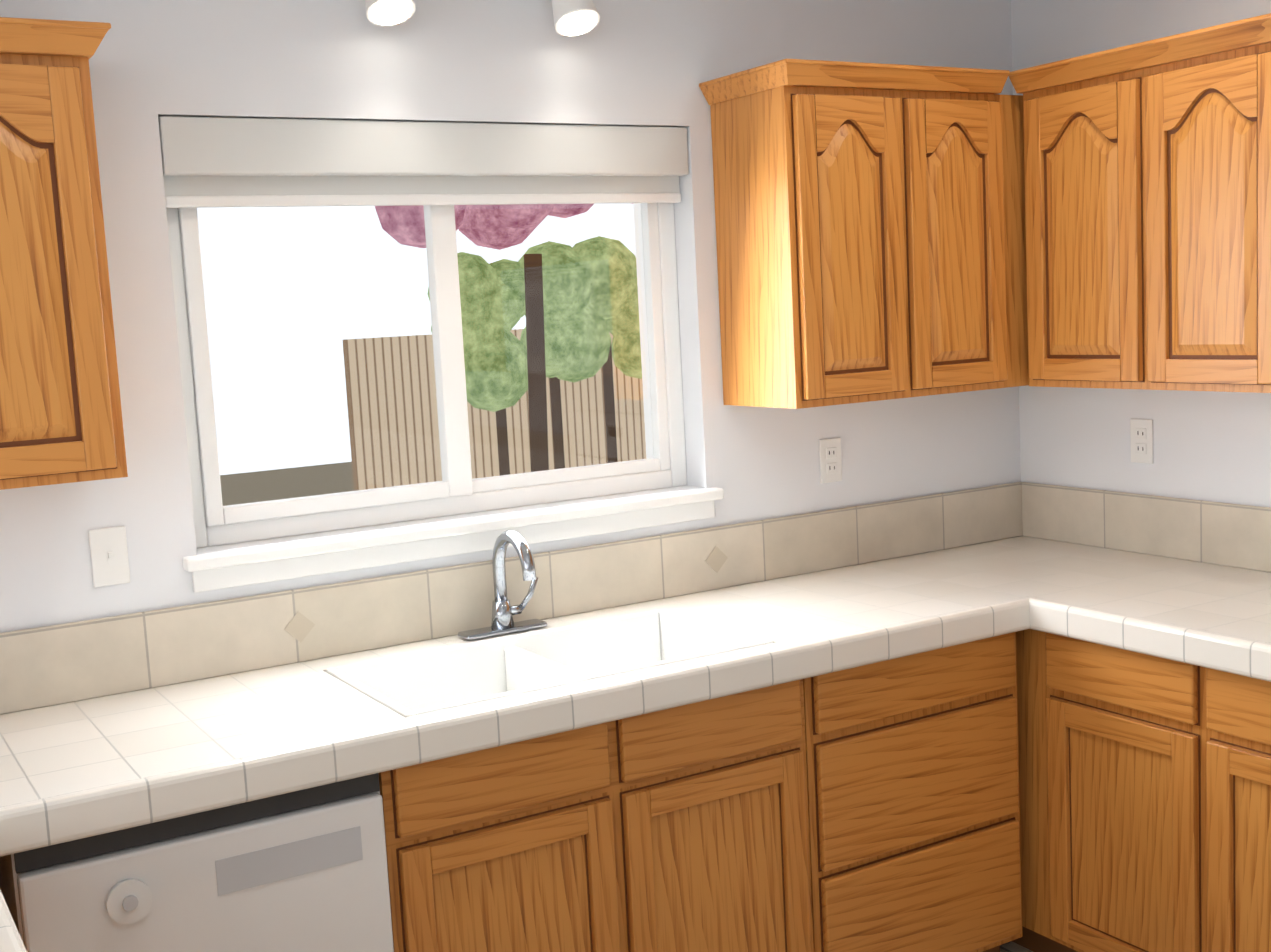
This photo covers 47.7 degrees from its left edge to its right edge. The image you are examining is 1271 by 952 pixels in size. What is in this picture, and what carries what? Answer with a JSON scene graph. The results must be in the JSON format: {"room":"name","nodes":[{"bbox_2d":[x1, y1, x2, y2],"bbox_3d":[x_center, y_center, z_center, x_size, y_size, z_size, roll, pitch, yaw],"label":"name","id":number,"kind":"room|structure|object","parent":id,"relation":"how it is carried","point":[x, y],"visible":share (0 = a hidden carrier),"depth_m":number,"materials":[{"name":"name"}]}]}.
{"room":"kitchen","nodes":[
{"label":"kitchen","id":0,"kind":"room"},
{"bbox_2d":[0,0,1020,632],"bbox_3d":[-1.805,-0.566,2.406,6.900,4.000,0.150,-7,8,-30],"label":"wall","id":1,"kind":"structure","parent":0,"point":[642,62],"depth_m":3.16,"materials":[{"name":"white paint"}]},
{"bbox_2d":[0,17,127,489],"bbox_3d":[-1.341,-0.350,2.408,0.894,0.778,0.349,-7,8,-30],"label":"upper cabinet","id":2,"kind":"object","parent":1,"relation":"attached to","point":[61,421],"visible":1,"depth_m":2.45,"materials":[{"name":"brown wood"}]},
{"bbox_2d":[88,526,130,587],"bbox_3d":[-1.036,0.159,2.836,0.070,0.115,0.013,-7,8,-30],"label":"light switch","id":3,"kind":"object","parent":1,"relation":"attached to","point":[109,556],"visible":1,"depth_m":2.84,"materials":[{"name":"white plastic"}]},
{"bbox_2d":[365,0,415,25],"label":"track spotlight","id":4,"kind":"object","parent":1,"relation":"attached to","point":[379,12],"depth_m":2.97,"materials":[{"name":"white"}]},
{"bbox_2d":[158,116,688,207],"bbox_3d":[-0.415,-0.690,3.181,1.242,0.175,0.052,-7,8,-30],"label":"window blind","id":5,"kind":"object","parent":1,"relation":"attached to","point":[231,162],"visible":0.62,"depth_m":3.12,"materials":[{"name":"white fabric"}]},
{"bbox_2d":[166,203,686,547],"bbox_3d":[-0.433,-0.348,3.281,1.250,0.880,0.052,-7,8,-30],"label":"window","id":6,"kind":"structure","parent":1,"relation":"in","point":[457,489],"depth_m":3.26,"materials":[{"name":"clear glass"}]},
{"bbox_2d":[182,487,723,592],"bbox_3d":[-0.370,0.131,3.274,1.310,0.074,0.120,-7,8,-30],"label":"window sill","id":7,"kind":"structure","parent":1,"relation":"attached to","point":[236,568],"depth_m":3.18,"materials":[{"name":"white"}]},
{"bbox_2d":[551,0,599,36],"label":"track spotlight","id":8,"kind":"object","parent":1,"relation":"attached to","point":[573,18],"depth_m":3.17,"materials":[{"name":"white"}]},
{"bbox_2d":[819,437,841,483],"bbox_3d":[0.510,-0.041,3.755,0.070,0.115,0.008,-7,8,-30],"label":"electrical outlet","id":9,"kind":"object","parent":1,"relation":"attached to","point":[830,460],"visible":1,"depth_m":3.75,"materials":[{"name":"white plastic"}]},
{"bbox_2d":[699,59,1028,408],"bbox_3d":[0.709,-0.601,3.623,1.048,0.778,0.349,-7,8,-30],"label":"upper cabinet","id":10,"kind":"object","parent":1,"relation":"attached to","point":[870,231],"visible":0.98,"depth_m":3.41,"materials":[{"name":"brown wood"}]},
{"bbox_2d":[1000,941,1032,951],"bbox_3d":[-0.218,1.680,0.192,6.900,0.100,5.900,-7,8,-30],"label":"floor","id":11,"kind":"structure","parent":0,"point":[1010,946],"depth_m":3.56,"materials":[{"name":"tile"}]},
{"bbox_2d":[0,773,393,951],"bbox_3d":[-0.825,0.943,2.651,0.600,0.848,0.626,-7,8,-30],"label":"dishwasher","id":12,"kind":"object","parent":11,"relation":"on","point":[304,870],"visible":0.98,"depth_m":2.37,"materials":[{"name":"white metal"}]},
{"bbox_2d":[379,679,813,951],"bbox_3d":[-0.177,0.847,3.058,0.932,0.875,0.616,-7,8,-30],"label":"base cabinet","id":13,"kind":"object","parent":11,"relation":"on","point":[684,828],"visible":0.83,"depth_m":2.78,"materials":[{"name":"brown wood"}]},
{"bbox_2d":[803,632,1022,951],"bbox_3d":[0.487,0.766,3.451,0.613,0.875,0.616,-7,8,-30],"label":"base cabinet","id":14,"kind":"object","parent":11,"relation":"on","point":[912,762],"visible":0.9,"depth_m":3.17,"materials":[{"name":"brown wood"}]},
{"bbox_2d":[1012,629,1039,951],"bbox_3d":[1.058,0.703,3.731,0.616,0.876,0.716,-7,8,-30],"label":"base cabinet","id":15,"kind":"object","parent":11,"relation":"on","point":[1026,660],"depth_m":3.39,"materials":[{"name":"brown wood"}]},
{"bbox_2d":[0,818,26,951],"bbox_3d":[-1.131,0.637,1.412,1.033,0.071,1.060,-7,8,-30],"label":"countertop","id":16,"kind":"structure","parent":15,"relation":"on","point":[10,938],"depth_m":1.76,"materials":[{"name":"tile"}]},
{"bbox_2d":[0,484,1183,851],"bbox_3d":[-0.370,0.351,2.864,3.866,0.218,0.677,-7,8,-30],"label":"countertop","id":17,"kind":"structure","parent":15,"relation":"on","point":[122,722],"depth_m":2.93,"materials":[{"name":"tile"}]},
{"bbox_2d":[458,530,546,640],"bbox_3d":[-0.268,0.237,3.153,0.200,0.238,0.193,-7,8,-30],"label":"faucet","id":18,"kind":"object","parent":17,"relation":"on","point":[503,612],"visible":1,"depth_m":3.20,"materials":[{"name":"silver metal"}]},
{"bbox_2d":[326,609,772,717],"bbox_3d":[-0.170,0.464,2.996,0.820,0.189,0.440,-7,8,-30],"label":"sink","id":19,"kind":"object","parent":17,"relation":"in","point":[420,683],"visible":0.4,"depth_m":3.12,"materials":[{"name":"white ceramic"}]},
{"bbox_2d":[872,482,1159,521],"bbox_3d":[1.006,0.172,3.669,0.657,0.194,0.420,-7,8,-30],"label":"backsplash","id":20,"kind":"structure","parent":15,"relation":"on","point":[1015,501],"depth_m":4.00,"materials":[{"name":"tile"}]},
{"bbox_2d":[1024,499,1270,681],"bbox_3d":[1.392,0.239,3.034,0.656,0.218,0.832,-7,8,-30],"label":"countertop","id":21,"kind":"structure","parent":15,"relation":"on","point":[1188,581],"depth_m":3.40,"materials":[{"name":"tile"}]},
{"bbox_2d":[1032,629,1159,951],"bbox_3d":[1.337,0.743,3.267,0.616,0.876,0.487,-7,8,-30],"label":"base cabinet","id":22,"kind":"object","parent":11,"relation":"on","point":[1145,798],"depth_m":3.20,"materials":[{"name":"brown wood"}]},
{"bbox_2d":[1160,657,1270,951],"bbox_3d":[1.520,0.769,2.964,0.616,0.876,0.504,-7,8,-30],"label":"base cabinet","id":23,"kind":"object","parent":11,"relation":"on","point":[1215,725],"depth_m":2.93,"materials":[{"name":"brown wood"}]},
{"bbox_2d":[1011,0,1270,507],"bbox_3d":[2.602,-0.701,1.598,0.150,4.000,5.750,-7,8,-30],"label":"wall","id":24,"kind":"structure","parent":0,"point":[1213,446],"depth_m":3.71,"materials":[{"name":"white paint"}]},
{"bbox_2d":[1008,13,1270,392],"bbox_3d":[1.276,-0.599,3.357,0.349,0.778,0.744,-7,8,-30],"label":"upper cabinet","id":25,"kind":"object","parent":24,"relation":"attached to","point":[1147,169],"visible":1,"depth_m":3.26,"materials":[{"name":"brown wood"}]},
{"bbox_2d":[1130,419,1152,463],"bbox_3d":[1.315,-0.091,3.738,0.008,0.115,0.070,-7,8,-30],"label":"electrical outlet","id":26,"kind":"object","parent":24,"relation":"attached to","point":[1141,432],"visible":1,"depth_m":3.73,"materials":[{"name":"white plastic"}]},
{"label":"outside","id":27,"kind":"structure","parent":0,"visible":0},
{"bbox_2d":[220,462,353,505],"bbox_3d":[-2.139,0.694,11.712,26.000,0.050,15.800,-7,8,-30],"label":"ground","id":28,"kind":"structure","parent":27,"point":[245,491],"depth_m":17.53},
{"bbox_2d":[343,329,645,490],"bbox_3d":[2.088,-1.032,16.747,11.300,1.750,0.100,-7,8,-30],"label":"fence","id":29,"kind":"object","parent":28,"relation":"on","point":[416,449],"depth_m":14.22,"materials":[{"name":"beige wood"}]},
{"bbox_2d":[374,203,632,471],"bbox_3d":[-1.018,-1.780,11.984,3.478,4.681,1.596,-7,8,-30],"label":"tree","id":30,"kind":"object","parent":28,"relation":"on","point":[534,416],"depth_m":11.97,"materials":[{"name":"pink plant"}]},
{"bbox_2d":[427,236,641,475],"bbox_3d":[-0.729,-1.002,14.031,2.697,2.623,0.923,-7,8,-30],"label":"trees","id":31,"kind":"object","parent":28,"relation":"on","point":[572,338],"depth_m":13.68,"materials":[{"name":"green plant"}]},
{"bbox_2d":[633,203,652,458],"bbox_3d":[1.160,-1.158,6.521,0.430,4.500,3.890,-7,8,-30],"label":"house","id":32,"kind":"structure","parent":28,"relation":"on","point":[641,304],"depth_m":8.11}
]}

